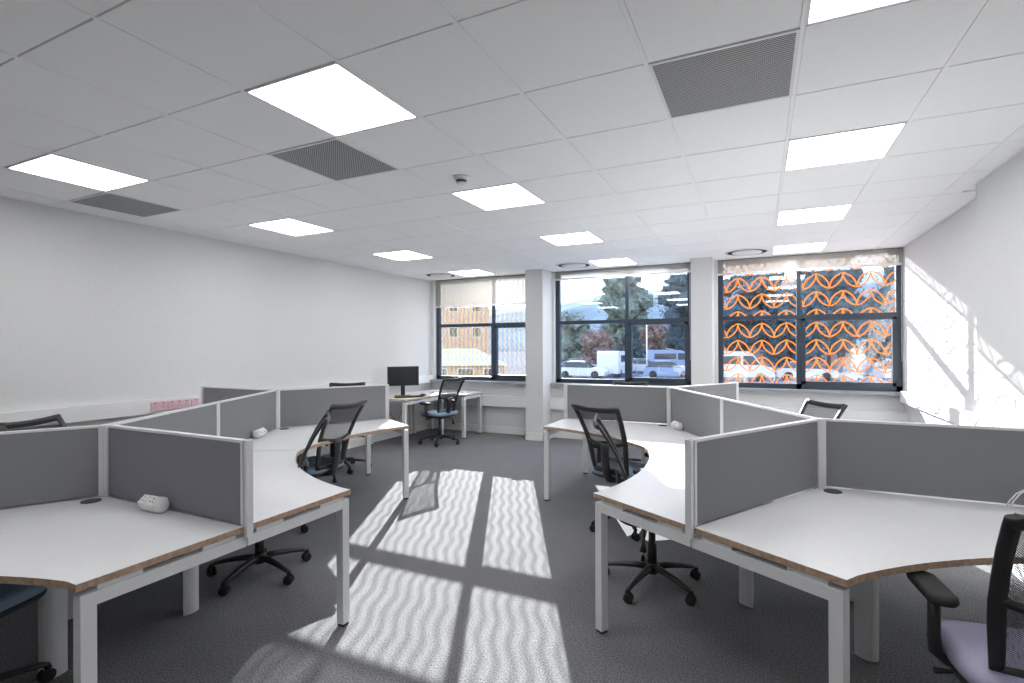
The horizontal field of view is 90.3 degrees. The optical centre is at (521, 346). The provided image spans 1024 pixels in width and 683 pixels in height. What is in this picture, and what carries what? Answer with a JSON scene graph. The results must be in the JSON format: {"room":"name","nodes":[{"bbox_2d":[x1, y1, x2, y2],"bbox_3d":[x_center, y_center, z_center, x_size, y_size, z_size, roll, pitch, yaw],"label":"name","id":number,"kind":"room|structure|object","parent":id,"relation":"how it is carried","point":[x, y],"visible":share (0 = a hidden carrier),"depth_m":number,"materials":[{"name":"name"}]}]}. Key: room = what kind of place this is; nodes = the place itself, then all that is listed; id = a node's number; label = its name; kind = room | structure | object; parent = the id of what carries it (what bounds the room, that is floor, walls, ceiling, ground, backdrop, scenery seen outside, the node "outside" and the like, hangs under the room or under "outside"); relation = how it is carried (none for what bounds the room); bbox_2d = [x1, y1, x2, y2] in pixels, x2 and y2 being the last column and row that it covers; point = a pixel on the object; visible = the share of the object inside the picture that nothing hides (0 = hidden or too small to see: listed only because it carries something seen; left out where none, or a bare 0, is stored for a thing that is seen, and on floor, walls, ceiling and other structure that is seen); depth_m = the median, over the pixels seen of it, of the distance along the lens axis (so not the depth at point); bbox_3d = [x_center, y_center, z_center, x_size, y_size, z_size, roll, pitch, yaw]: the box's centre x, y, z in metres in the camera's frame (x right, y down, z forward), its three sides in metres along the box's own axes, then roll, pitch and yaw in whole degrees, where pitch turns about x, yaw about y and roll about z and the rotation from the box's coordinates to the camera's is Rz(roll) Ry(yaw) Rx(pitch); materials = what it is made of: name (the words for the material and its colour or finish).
{"room":"open-plan office","nodes":[
{"label":"open-plan office","id":0,"kind":"room"},
{"bbox_2d":[0,196,430,447],"bbox_3d":[-4.106,0.016,4.518,0.200,3.000,11.520,0,0,25],"label":"wall","id":1,"kind":"structure","parent":0,"point":[94,309],"depth_m":5.28,"materials":[{"name":"paint"}]},
{"bbox_2d":[151,401,166,410],"bbox_3d":[-3.640,0.596,5.113,0.012,0.086,0.150,0,0,25],"label":"wall socket","id":2,"kind":"object","parent":1,"relation":"attached to","point":[155,406],"visible":1,"depth_m":5.10,"materials":[{"name":"pink plastic"}]},
{"bbox_2d":[168,399,189,408],"bbox_3d":[-3.560,0.594,5.285,0.012,0.086,0.211,0,0,25],"label":"wall socket","id":3,"kind":"object","parent":1,"relation":"attached to","point":[184,403],"visible":0.99,"depth_m":5.28,"materials":[{"name":"pink plastic"}]},
{"bbox_2d":[0,375,432,428],"bbox_3d":[-3.999,0.598,4.431,0.062,0.135,11.050,0,0,25],"label":"trim","id":4,"kind":"structure","parent":1,"relation":"attached to","point":[131,408],"depth_m":4.70,"materials":[{"name":"white"}]},
{"bbox_2d":[308,422,429,456],"bbox_3d":[-4.015,1.456,4.440,0.018,0.120,11.050,0,0,25],"label":"baseboard","id":5,"kind":"structure","parent":1,"relation":"attached to","point":[356,442],"depth_m":8.06,"materials":[{"name":"white"}]},
{"bbox_2d":[0,0,1023,280],"bbox_3d":[-0.746,-1.245,2.993,7.190,0.033,11.200,0,0,25],"label":"ceiling","id":6,"kind":"structure","parent":0,"point":[558,100],"depth_m":2.78,"materials":[{"name":"tile"}]},
{"bbox_2d":[6,153,148,191],"bbox_3d":[-3.117,-1.234,3.602,0.588,0.034,0.588,0,0,25],"label":"recessed light","id":7,"kind":"object","parent":6,"relation":"in","point":[47,165],"visible":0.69,"depth_m":3.57,"materials":[{"name":"white plastic"}]},
{"bbox_2d":[67,192,182,217],"bbox_3d":[-3.408,-1.223,4.399,0.588,0.017,0.588,0,0,25],"label":"ceiling vent","id":8,"kind":"object","parent":6,"relation":"in","point":[103,200],"visible":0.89,"depth_m":4.38,"materials":[{"name":"white metal"}]},
{"bbox_2d":[247,218,333,235],"bbox_3d":[-2.357,-1.237,5.233,0.588,0.034,0.588,0,0,25],"label":"recessed light","id":9,"kind":"object","parent":6,"relation":"in","point":[288,226],"visible":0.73,"depth_m":5.22,"materials":[{"name":"white plastic"}]},
{"bbox_2d":[244,61,418,136],"bbox_3d":[-0.942,-1.244,2.588,0.588,0.034,0.588,0,0,25],"label":"recessed light","id":10,"kind":"object","parent":6,"relation":"in","point":[329,97],"visible":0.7,"depth_m":2.54,"materials":[{"name":"white plastic"}]},
{"bbox_2d":[267,137,399,181],"bbox_3d":[-1.232,-1.233,3.385,0.588,0.017,0.588,0,0,25],"label":"ceiling vent","id":11,"kind":"object","parent":6,"relation":"in","point":[334,159],"visible":0.81,"depth_m":3.35,"materials":[{"name":"white metal"}]},
{"bbox_2d":[372,250,433,260],"bbox_3d":[-1.596,-1.241,6.865,0.588,0.034,0.588,0,0,25],"label":"recessed light","id":12,"kind":"object","parent":6,"relation":"in","point":[403,255],"visible":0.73,"depth_m":6.84,"materials":[{"name":"white plastic"}]},
{"bbox_2d":[454,174,468,184],"bbox_3d":[-0.438,-1.204,3.688,0.110,0.056,0.110,0,0,25],"label":"smoke detector","id":13,"kind":"object","parent":6,"relation":"attached to","point":[460,179],"visible":1,"depth_m":3.66,"materials":[{"name":"white plastic"}]},
{"bbox_2d":[449,269,492,275],"bbox_3d":[-0.836,-1.244,8.496,0.588,0.034,0.588,0,0,25],"label":"recessed light","id":14,"kind":"object","parent":6,"relation":"in","point":[476,272],"visible":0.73,"depth_m":8.44,"materials":[{"name":"white plastic"}]},
{"bbox_2d":[451,182,545,210],"bbox_3d":[-0.181,-1.247,4.219,0.588,0.034,0.588,0,0,25],"label":"recessed light","id":15,"kind":"object","parent":6,"relation":"in","point":[509,195],"visible":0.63,"depth_m":4.18,"materials":[{"name":"white plastic"}]},
{"bbox_2d":[539,231,603,245],"bbox_3d":[0.579,-1.251,5.851,0.588,0.034,0.588,0,0,25],"label":"recessed light","id":16,"kind":"object","parent":6,"relation":"in","point":[578,237],"visible":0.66,"depth_m":5.82,"materials":[{"name":"white plastic"}]},
{"bbox_2d":[556,262,591,267],"bbox_3d":[0.787,-1.226,7.718,0.550,0.024,0.550,0,0,25],"label":"ceiling vent","id":17,"kind":"object","parent":6,"relation":"in","point":[568,264],"visible":1,"depth_m":7.63,"materials":[{"name":"white plastic"}]},
{"bbox_2d":[588,258,636,266],"bbox_3d":[1.339,-1.254,7.482,0.588,0.034,0.588,0,0,25],"label":"recessed light","id":18,"kind":"object","parent":6,"relation":"in","point":[618,261],"visible":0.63,"depth_m":7.49,"materials":[{"name":"white plastic"}]},
{"bbox_2d":[648,27,800,118],"bbox_3d":[0.943,-1.243,2.371,0.588,0.017,0.588,0,0,25],"label":"ceiling vent","id":19,"kind":"object","parent":6,"relation":"in","point":[762,68],"visible":0.91,"depth_m":2.32,"materials":[{"name":"white metal"}]},
{"bbox_2d":[724,248,769,255],"bbox_3d":[2.963,-1.236,6.704,0.550,0.024,0.550,0,0,25],"label":"ceiling vent","id":20,"kind":"object","parent":6,"relation":"in","point":[747,251],"visible":1,"depth_m":6.62,"materials":[{"name":"white plastic"}]},
{"bbox_2d":[772,242,827,253],"bbox_3d":[3.515,-1.264,6.468,0.588,0.034,0.588,0,0,25],"label":"recessed light","id":21,"kind":"object","parent":6,"relation":"in","point":[820,246],"visible":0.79,"depth_m":6.47,"materials":[{"name":"white plastic"}]},
{"bbox_2d":[776,204,852,225],"bbox_3d":[2.754,-1.261,4.837,0.588,0.034,0.588,0,0,25],"label":"recessed light","id":22,"kind":"object","parent":6,"relation":"in","point":[837,212],"visible":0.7,"depth_m":4.80,"materials":[{"name":"white plastic"}]},
{"bbox_2d":[784,121,907,170],"bbox_3d":[1.994,-1.257,3.205,0.588,0.034,0.588,0,0,25],"label":"recessed light","id":23,"kind":"object","parent":6,"relation":"in","point":[869,143],"visible":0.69,"depth_m":3.16,"materials":[{"name":"white plastic"}]},
{"bbox_2d":[805,0,913,25],"bbox_3d":[1.233,-1.254,1.574,0.588,0.034,0.588,0,0,25],"label":"recessed light","id":24,"kind":"object","parent":6,"relation":"in","point":[818,11],"visible":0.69,"depth_m":1.86,"materials":[{"name":"white plastic"}]},
{"bbox_2d":[0,428,1023,682],"bbox_3d":[-0.750,1.560,2.957,7.590,0.120,11.520,0,0,25],"label":"floor","id":25,"kind":"structure","parent":0,"point":[474,576],"depth_m":2.91,"materials":[{"name":"grey carpet"}]},
{"bbox_2d":[0,583,56,682],"bbox_3d":[-2.268,0.985,1.958,0.625,1.041,0.756,0,0,5],"label":"chair","id":26,"kind":"object","parent":25,"relation":"on","point":[13,597],"visible":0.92,"depth_m":2.13,"materials":[{"name":"black fabric"}]},
{"bbox_2d":[0,495,111,619],"bbox_3d":[-2.686,1.144,2.925,1.061,0.729,1.894,0,0,25],"label":"desk","id":27,"kind":"object","parent":25,"relation":"on","point":[70,593],"visible":0.02,"depth_m":2.81,"materials":[{"name":"white metal"}]},
{"bbox_2d":[0,414,112,497],"bbox_3d":[-2.880,0.988,3.350,0.743,1.041,0.629,0,0,-2],"label":"chair","id":28,"kind":"object","parent":25,"relation":"on","point":[20,425],"visible":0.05,"depth_m":3.38,"materials":[{"name":"black fabric"}]},
{"bbox_2d":[0,496,246,682],"bbox_3d":[-2.143,1.141,2.142,1.900,0.729,1.061,0,0,-5],"label":"desk","id":29,"kind":"object","parent":25,"relation":"on","point":[104,544],"visible":0.98,"depth_m":2.04,"materials":[{"name":"white laminate"}]},
{"bbox_2d":[0,425,97,507],"bbox_3d":[-2.659,0.624,2.368,1.093,0.421,0.032,0,0,-35],"label":"screen","id":30,"kind":"object","parent":29,"relation":"attached to","point":[48,464],"visible":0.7,"depth_m":2.55,"materials":[{"name":"fabric"}]},
{"bbox_2d":[137,494,169,512],"bbox_3d":[-1.740,0.741,2.414,0.156,0.077,0.093,0,0,25],"label":"pod","id":31,"kind":"object","parent":29,"relation":"on","point":[151,503],"visible":1,"depth_m":2.38,"materials":[{"name":"white plastic"}]},
{"bbox_2d":[137,494,150,504],"bbox_3d":[-1.782,0.720,2.404,0.046,0.035,0.039,0,0,25],"label":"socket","id":32,"kind":"object","parent":31,"relation":"attached to","point":[142,501],"depth_m":2.40,"materials":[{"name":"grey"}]},
{"bbox_2d":[145,496,159,505],"bbox_3d":[-1.721,0.720,2.375,0.046,0.035,0.038,0,0,25],"label":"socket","id":33,"kind":"object","parent":31,"relation":"attached to","point":[154,500],"depth_m":2.37,"materials":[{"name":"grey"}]},
{"bbox_2d":[113,450,350,626],"bbox_3d":[-1.732,1.139,3.002,1.061,0.729,1.894,0,0,-35],"label":"desk","id":34,"kind":"object","parent":25,"relation":"on","point":[281,489],"visible":0.44,"depth_m":2.73,"materials":[{"name":"white laminate"}]},
{"bbox_2d":[98,402,219,496],"bbox_3d":[-2.233,0.596,3.235,0.082,0.370,1.168,0,0,-5],"label":"screen","id":35,"kind":"object","parent":34,"relation":"attached to","point":[204,418],"visible":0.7,"depth_m":3.21,"materials":[{"name":"fabric"}]},
{"bbox_2d":[108,425,253,537],"bbox_3d":[-1.674,0.619,2.446,1.093,0.421,0.032,0,0,25],"label":"screen","id":36,"kind":"object","parent":34,"relation":"attached to","point":[200,474],"visible":1,"depth_m":2.38,"materials":[{"name":"fabric"}]},
{"bbox_2d":[206,410,330,596],"bbox_3d":[-1.690,0.983,3.412,0.772,1.041,0.638,0,0,-19],"label":"chair","id":37,"kind":"object","parent":25,"relation":"on","point":[261,555],"visible":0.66,"depth_m":3.34,"materials":[{"name":"black plastic"}]},
{"bbox_2d":[249,419,408,498],"bbox_3d":[-1.865,1.140,4.664,1.061,0.729,1.894,0,0,25],"label":"desk","id":38,"kind":"object","parent":25,"relation":"on","point":[288,438],"visible":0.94,"depth_m":4.70,"materials":[{"name":"white laminate"}]},
{"bbox_2d":[273,418,384,474],"bbox_3d":[-2.408,1.143,5.447,1.900,0.729,1.061,0,0,-5],"label":"desk","id":39,"kind":"object","parent":25,"relation":"on","point":[368,437],"visible":0.05,"depth_m":5.96,"materials":[{"name":"white metal"}]},
{"bbox_2d":[280,384,388,426],"bbox_3d":[-1.896,0.620,5.222,1.093,0.421,0.032,0,0,-35],"label":"screen","id":40,"kind":"object","parent":39,"relation":"attached to","point":[298,406],"visible":0.81,"depth_m":5.15,"materials":[{"name":"fabric"}]},
{"bbox_2d":[296,399,367,532],"bbox_3d":[-1.766,0.983,4.409,0.762,1.041,0.636,0,0,21],"label":"chair","id":41,"kind":"object","parent":25,"relation":"on","point":[319,465],"visible":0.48,"depth_m":4.29,"materials":[{"name":"black fabric"}]},
{"bbox_2d":[327,382,371,474],"bbox_3d":[-2.192,0.985,6.332,0.640,1.041,0.760,0,0,-12],"label":"chair","id":42,"kind":"object","parent":25,"relation":"on","point":[350,458],"visible":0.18,"depth_m":6.32,"materials":[{"name":"black plastic"}]},
{"bbox_2d":[371,392,443,444],"bbox_3d":[-1.822,1.142,8.128,0.700,0.724,1.030,0,0,25],"label":"desk","id":43,"kind":"object","parent":25,"relation":"on","point":[429,396],"visible":0.42,"depth_m":8.00,"materials":[{"name":"white laminate"}]},
{"bbox_2d":[387,366,418,395],"bbox_3d":[-1.874,0.545,8.046,0.490,0.469,0.190,0,0,-25],"label":"monitor","id":44,"kind":"object","parent":43,"relation":"on","point":[402,376],"visible":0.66,"depth_m":8.03,"materials":[{"name":"grey plastic"}]},
{"bbox_2d":[418,377,465,446],"bbox_3d":[-1.240,0.981,7.901,0.710,1.041,0.640,0,0,38],"label":"chair","id":45,"kind":"object","parent":25,"relation":"on","point":[442,413],"visible":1,"depth_m":7.75,"materials":[{"name":"black fabric"}]},
{"bbox_2d":[412,390,481,438],"bbox_3d":[-1.290,1.140,8.796,1.060,0.724,0.590,0,0,25],"label":"desk","id":46,"kind":"object","parent":25,"relation":"on","point":[471,394],"visible":0.73,"depth_m":8.74,"materials":[{"name":"white laminate"}]},
{"bbox_2d":[571,403,648,540],"bbox_3d":[0.808,0.971,4.194,0.639,1.041,0.773,0,0,45],"label":"chair","id":47,"kind":"object","parent":25,"relation":"on","point":[603,467],"visible":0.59,"depth_m":4.02,"materials":[{"name":"black fabric"}]},
{"bbox_2d":[567,418,666,473],"bbox_3d":[1.427,1.125,5.558,1.900,0.729,1.061,0,0,-4],"label":"desk","id":48,"kind":"object","parent":25,"relation":"on","point":[585,445],"visible":0.04,"depth_m":5.97,"materials":[{"name":"white laminate"}]},
{"bbox_2d":[564,384,666,423],"bbox_3d":[0.951,0.607,5.256,1.093,0.421,0.032,0,0,26],"label":"screen","id":49,"kind":"object","parent":48,"relation":"attached to","point":[646,404],"visible":0.84,"depth_m":5.20,"materials":[{"name":"fabric"}]},
{"bbox_2d":[673,382,738,400],"bbox_3d":[1.936,0.603,5.331,1.093,0.421,0.032,0,0,-34],"label":"screen","id":50,"kind":"object","parent":48,"relation":"attached to","point":[730,390],"visible":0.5,"depth_m":5.43,"materials":[{"name":"fabric"}]},
{"bbox_2d":[543,418,697,500],"bbox_3d":[1.011,1.127,4.700,1.061,0.729,1.894,0,0,-34],"label":"desk","id":51,"kind":"object","parent":25,"relation":"on","point":[642,436],"visible":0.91,"depth_m":4.72,"materials":[{"name":"white laminate"}]},
{"bbox_2d":[667,387,722,436],"bbox_3d":[1.505,0.579,4.486,0.082,0.370,1.126,0,0,-4],"label":"screen","id":52,"kind":"object","parent":51,"relation":"attached to","point":[699,413],"visible":0.81,"depth_m":4.42,"materials":[{"name":"fabric"}]},
{"bbox_2d":[609,381,647,461],"bbox_3d":[1.285,0.969,6.294,0.637,1.041,0.735,0,0,20],"label":"chair","id":53,"kind":"object","parent":25,"relation":"on","point":[614,382],"visible":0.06,"depth_m":6.58,"materials":[{"name":"black fabric"}]},
{"bbox_2d":[593,414,700,605],"bbox_3d":[0.796,0.971,3.219,0.681,1.041,0.638,0,0,7],"label":"chair","id":54,"kind":"object","parent":25,"relation":"on","point":[651,566],"visible":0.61,"depth_m":3.17,"materials":[{"name":"black plastic"}]},
{"bbox_2d":[593,447,813,633],"bbox_3d":[1.136,1.126,3.038,1.061,0.729,1.894,0,0,26],"label":"desk","id":55,"kind":"object","parent":25,"relation":"on","point":[652,500],"visible":0.46,"depth_m":2.65,"materials":[{"name":"white laminate"}]},
{"bbox_2d":[799,399,847,418],"bbox_3d":[2.118,0.965,4.095,0.781,1.041,0.627,0,0,-9],"label":"chair","id":56,"kind":"object","parent":25,"relation":"on","point":[841,408],"visible":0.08,"depth_m":4.15,"materials":[{"name":"black fabric"}]},
{"bbox_2d":[692,487,1023,682],"bbox_3d":[1.675,1.124,2.252,1.900,0.729,1.061,0,0,-4],"label":"desk","id":57,"kind":"object","parent":25,"relation":"on","point":[822,542],"visible":0.99,"depth_m":2.07,"materials":[{"name":"white laminate"}]},
{"bbox_2d":[685,418,817,539],"bbox_3d":[1.160,0.606,2.480,1.093,0.421,0.032,0,0,-34],"label":"screen","id":58,"kind":"object","parent":57,"relation":"attached to","point":[727,473],"visible":1,"depth_m":2.39,"materials":[{"name":"fabric"}]},
{"bbox_2d":[824,418,1023,504],"bbox_3d":[2.146,0.602,2.554,1.093,0.421,0.032,0,0,26],"label":"screen","id":59,"kind":"object","parent":57,"relation":"attached to","point":[966,462],"visible":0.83,"depth_m":2.58,"materials":[{"name":"fabric"}]},
{"bbox_2d":[815,486,1023,601],"bbox_3d":[2.091,1.122,3.110,1.061,0.729,1.894,0,0,-34],"label":"desk","id":60,"kind":"object","parent":25,"relation":"on","point":[851,588],"visible":0.02,"depth_m":2.66,"materials":[{"name":"white laminate"}]},
{"bbox_2d":[720,398,825,486],"bbox_3d":[1.591,0.579,3.345,0.082,0.370,1.168,0,0,-4],"label":"screen","id":61,"kind":"object","parent":60,"relation":"attached to","point":[735,415],"visible":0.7,"depth_m":3.35,"materials":[{"name":"fabric"}]},
{"bbox_2d":[906,513,1023,682],"bbox_3d":[1.637,0.967,1.599,0.638,1.041,0.686,0,0,16],"label":"chair","id":62,"kind":"object","parent":25,"relation":"on","point":[992,651],"visible":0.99,"depth_m":1.54,"materials":[{"name":"black plastic"}]},
{"bbox_3d":[-2.819,1.144,4.588,1.061,0.729,1.894,0,0,-35],"label":"desk","id":63,"kind":"object","parent":25,"relation":"on","visible":0},
{"bbox_2d":[201,386,272,404],"bbox_3d":[-2.881,0.625,5.143,1.093,0.421,0.032,0,0,25],"label":"screen","id":64,"kind":"object","parent":63,"relation":"attached to","point":[209,394],"visible":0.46,"depth_m":5.22,"materials":[{"name":"fabric"}]},
{"bbox_2d":[216,389,279,438],"bbox_3d":[-2.324,0.597,4.376,0.082,0.370,1.126,0,0,-5],"label":"screen","id":65,"kind":"object","parent":63,"relation":"attached to","point":[241,416],"visible":0.97,"depth_m":4.32,"materials":[{"name":"fabric"}]},
{"bbox_2d":[525,269,551,432],"bbox_3d":[0.280,0.096,8.316,0.300,2.800,0.390,0,0,25],"label":"column","id":66,"kind":"structure","parent":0,"point":[538,282],"depth_m":8.16,"materials":[{"name":"paint"}]},
{"bbox_2d":[430,260,904,427],"bbox_3d":[1.620,-0.010,8.055,7.190,3.000,0.270,0,0,25],"label":"wall","id":67,"kind":"structure","parent":0,"point":[491,415],"depth_m":8.42,"materials":[{"name":"paint"}]},
{"bbox_2d":[430,274,525,384],"bbox_3d":[-0.719,-0.302,9.017,2.020,1.875,0.260,0,0,25],"label":"window","id":68,"kind":"structure","parent":67,"relation":"in","point":[495,378],"depth_m":9.00,"materials":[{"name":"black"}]},
{"bbox_2d":[435,274,524,307],"bbox_3d":[-0.699,-0.506,9.027,1.970,1.449,0.070,0,0,25],"label":"roller blind","id":69,"kind":"object","parent":68,"relation":"attached to","point":[510,289],"visible":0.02,"depth_m":9.03,"materials":[{"name":"fabric"}]},
{"bbox_2d":[434,422,615,441],"bbox_3d":[1.483,1.430,7.748,7.190,0.120,0.408,0,0,25],"label":"baseboard","id":70,"kind":"structure","parent":67,"relation":"attached to","point":[457,426],"depth_m":8.71,"materials":[{"name":"white"}]},
{"bbox_2d":[551,262,690,386],"bbox_3d":[1.524,-0.312,7.972,2.210,1.875,0.260,0,0,25],"label":"window","id":71,"kind":"structure","parent":67,"relation":"in","point":[665,382],"depth_m":7.97,"materials":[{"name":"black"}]},
{"bbox_2d":[555,263,690,280],"bbox_3d":[1.536,-0.517,7.986,2.140,1.449,0.070,0,0,25],"label":"roller blind","id":72,"kind":"object","parent":71,"relation":"attached to","point":[679,267],"visible":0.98,"depth_m":7.94,"materials":[{"name":"fabric"}]},
{"bbox_2d":[429,395,906,421],"bbox_3d":[1.544,0.925,7.883,7.190,0.180,0.110,0,0,25],"label":"trim","id":73,"kind":"structure","parent":67,"relation":"attached to","point":[487,400],"depth_m":6.91,"materials":[{"name":"white"}]},
{"bbox_2d":[718,247,902,395],"bbox_3d":[3.820,-0.323,6.902,2.215,1.875,0.260,0,0,25],"label":"window","id":74,"kind":"structure","parent":67,"relation":"in","point":[802,385],"depth_m":6.91,"materials":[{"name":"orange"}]},
{"bbox_2d":[718,248,901,339],"bbox_3d":[3.831,-0.527,6.916,2.185,1.449,0.070,0,0,25],"label":"roller blind","id":75,"kind":"object","parent":74,"relation":"attached to","point":[891,256],"visible":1,"depth_m":6.85,"materials":[{"name":"fabric"}]},
{"bbox_2d":[691,257,714,384],"bbox_3d":[2.588,0.085,7.273,0.285,2.800,0.330,0,0,25],"label":"wall","id":76,"kind":"structure","parent":0,"point":[702,269],"depth_m":7.12,"materials":[{"name":"paint"}]},
{"bbox_2d":[902,149,1023,427],"bbox_3d":[2.569,-0.015,1.517,0.345,3.000,11.320,0,0,25],"label":"wall","id":77,"kind":"structure","parent":0,"point":[963,278],"depth_m":4.38,"materials":[{"name":"paint"}]},
{"bbox_2d":[0,146,1023,280],"bbox_3d":[-0.777,-1.234,2.925,7.190,0.018,11.050,0,0,25],"label":"trim","id":78,"kind":"structure","parent":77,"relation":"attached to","point":[1022,147],"depth_m":4.77,"materials":[{"name":"white"}]},
{"bbox_2d":[900,391,976,424],"bbox_3d":[4.173,0.620,5.101,0.070,0.135,2.730,0,0,25],"label":"trim","id":79,"kind":"structure","parent":77,"relation":"attached to","point":[954,414],"depth_m":5.04,"materials":[{"name":"white"}]},
{"bbox_2d":[966,415,1015,427],"bbox_3d":[1.729,0.617,0.200,0.070,0.165,8.220,0,0,25],"label":"trim","id":80,"kind":"structure","parent":77,"relation":"attached to","point":[974,420],"depth_m":3.69,"materials":[{"name":"white paint"}]},
{"label":"outside","id":81,"kind":"structure","parent":0,"visible":0},
{"bbox_2d":[489,351,890,383],"bbox_3d":[90.457,2.481,194.025,520.000,0.300,411.860,0,0,25],"label":"ground","id":82,"kind":"structure","parent":81,"point":[515,360],"depth_m":52.45,"materials":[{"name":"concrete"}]},
{"bbox_2d":[442,306,488,354],"bbox_3d":[-15.206,-3.183,64.453,22.600,12.000,9.600,0,0,-3],"label":"building","id":83,"kind":"structure","parent":82,"relation":"on","point":[452,337],"depth_m":60.40,"materials":[{"name":"brick"}]},
{"bbox_2d":[442,348,507,375],"bbox_3d":[-3.936,1.440,36.040,5.800,2.650,4.600,0,0,-5],"label":"building","id":84,"kind":"structure","parent":82,"relation":"on","point":[455,361],"depth_m":34.21,"materials":[{"name":"brick"}]},
{"bbox_2d":[561,310,591,362],"bbox_3d":[6.437,-0.957,64.279,6.051,7.481,6.050,0,0,-4],"label":"tree","id":85,"kind":"object","parent":82,"relation":"on","point":[571,335],"visible":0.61,"depth_m":62.50,"materials":[{"name":"green plant"}]},
{"bbox_2d":[561,361,608,378],"bbox_3d":[5.290,1.990,44.430,4.270,1.465,1.800,0,0,21],"label":"car","id":86,"kind":"object","parent":82,"relation":"on","point":[569,368],"visible":0.98,"depth_m":43.74,"materials":[{"name":"grey paint"}]},
{"bbox_2d":[577,326,614,364],"bbox_3d":[8.648,0.182,58.936,4.526,5.205,4.479,0,0,7],"label":"tree","id":87,"kind":"object","parent":82,"relation":"on","point":[593,341],"visible":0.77,"depth_m":57.75,"materials":[{"name":"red plant"}]},
{"bbox_2d":[597,351,633,376],"bbox_3d":[8.771,1.529,47.197,1.973,2.345,5.400,0,0,27],"label":"van","id":88,"kind":"object","parent":82,"relation":"on","point":[614,361],"visible":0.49,"depth_m":44.84,"materials":[{"name":"grey paint"}]},
{"bbox_2d":[594,276,655,350],"bbox_3d":[14.366,-4.430,71.704,8.322,14.267,7.471,0,0,44],"label":"tree","id":89,"kind":"object","parent":82,"relation":"on","point":[613,290],"visible":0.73,"depth_m":70.24,"materials":[{"name":"green plant"}]},
{"bbox_2d":[618,325,645,358],"bbox_3d":[12.363,-0.146,58.239,3.600,5.726,3.105,0,0,15],"label":"tree","id":90,"kind":"object","parent":82,"relation":"on","point":[638,351],"visible":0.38,"depth_m":57.64,"materials":[{"name":"green plant"}]},
{"bbox_2d":[633,359,651,372],"bbox_3d":[12.597,1.956,52.057,4.270,1.465,1.800,0,0,20],"label":"car","id":91,"kind":"object","parent":82,"relation":"on","point":[639,364],"visible":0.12,"depth_m":51.43,"materials":[{"name":"silver metal"}]},
{"bbox_2d":[639,324,668,357],"bbox_3d":[16.063,-0.217,62.045,3.960,5.835,3.564,0,0,16],"label":"tree","id":92,"kind":"object","parent":82,"relation":"on","point":[656,334],"visible":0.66,"depth_m":61.04,"materials":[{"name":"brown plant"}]},
{"bbox_2d":[643,361,684,377],"bbox_3d":[12.685,1.956,43.963,4.171,1.465,1.800,0,0,17],"label":"car","id":93,"kind":"object","parent":82,"relation":"on","point":[664,368],"visible":0.8,"depth_m":43.30,"materials":[{"name":"blue paint"}]},
{"bbox_2d":[647,350,684,367],"bbox_3d":[16.486,1.494,55.751,5.400,2.345,1.973,0,0,15],"label":"van","id":94,"kind":"object","parent":82,"relation":"on","point":[676,356],"visible":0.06,"depth_m":54.90,"materials":[{"name":"blue paint"}]},
{"bbox_2d":[652,273,687,351],"bbox_3d":[20.821,-4.547,63.940,8.268,14.443,8.389,0,0,8],"label":"tree","id":95,"kind":"object","parent":82,"relation":"on","point":[673,295],"visible":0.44,"depth_m":63.38,"materials":[{"name":"green plant"}]},
{"bbox_2d":[724,351,773,381],"bbox_3d":[16.741,1.492,39.968,5.400,2.345,1.973,0,0,22],"label":"van","id":96,"kind":"object","parent":82,"relation":"on","point":[761,369],"visible":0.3,"depth_m":38.82,"materials":[{"name":"grey paint"}]},
{"bbox_2d":[723,272,789,353],"bbox_3d":[25.401,-4.907,56.491,8.672,15.120,8.860,0,0,-33],"label":"tree","id":97,"kind":"object","parent":82,"relation":"on","point":[773,278],"visible":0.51,"depth_m":54.72,"materials":[{"name":"green plant"}]},
{"bbox_2d":[724,310,852,366],"bbox_3d":[37.358,-1.425,73.054,16.600,8.000,9.600,0,0,25],"label":"building","id":98,"kind":"structure","parent":82,"relation":"on","point":[834,357],"depth_m":66.61,"materials":[{"name":"brick"}]},
{"bbox_2d":[762,282,838,369],"bbox_3d":[25.637,-1.683,48.018,6.242,8.674,6.800,0,0,-12],"label":"tree","id":99,"kind":"object","parent":82,"relation":"on","point":[816,352],"visible":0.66,"depth_m":46.45,"materials":[{"name":"green plant"}]},
{"bbox_2d":[776,361,838,380],"bbox_3d":[22.666,1.910,40.522,4.270,1.465,1.800,0,0,25],"label":"car","id":100,"kind":"object","parent":82,"relation":"on","point":[786,369],"visible":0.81,"depth_m":39.73,"materials":[{"name":"grey paint"}]},
{"bbox_2d":[789,267,869,368],"bbox_3d":[32.387,-4.885,53.312,7.410,15.011,7.591,0,0,3],"label":"tree","id":101,"kind":"object","parent":82,"relation":"on","point":[828,292],"visible":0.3,"depth_m":51.23,"materials":[{"name":"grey plant"}]},
{"bbox_2d":[845,277,894,366],"bbox_3d":[32.478,-1.756,45.174,6.586,8.758,6.058,0,0,-8],"label":"tree","id":102,"kind":"object","parent":82,"relation":"on","point":[885,341],"visible":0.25,"depth_m":44.70,"materials":[{"name":"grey plant"}]},
{"bbox_2d":[874,361,890,379],"bbox_3d":[29.820,1.877,39.066,4.270,1.465,1.800,0,0,13],"label":"car","id":103,"kind":"object","parent":82,"relation":"on","point":[886,376],"visible":0.17,"depth_m":39.33,"materials":[{"name":"silver metal"}]},
{"bbox_2d":[873,265,894,283],"bbox_3d":[40.876,-4.850,52.927,7.291,14.863,7.834,0,0,33],"label":"tree","id":104,"kind":"object","parent":82,"relation":"on","point":[887,270],"visible":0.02,"depth_m":51.66,"materials":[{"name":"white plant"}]},
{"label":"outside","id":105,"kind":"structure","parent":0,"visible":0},
{"bbox_2d":[489,270,883,350],"bbox_3d":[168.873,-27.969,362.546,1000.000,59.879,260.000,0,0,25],"label":"sky","id":106,"kind":"structure","parent":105,"point":[509,339],"depth_m":323.99,"materials":[{"name":"white"}]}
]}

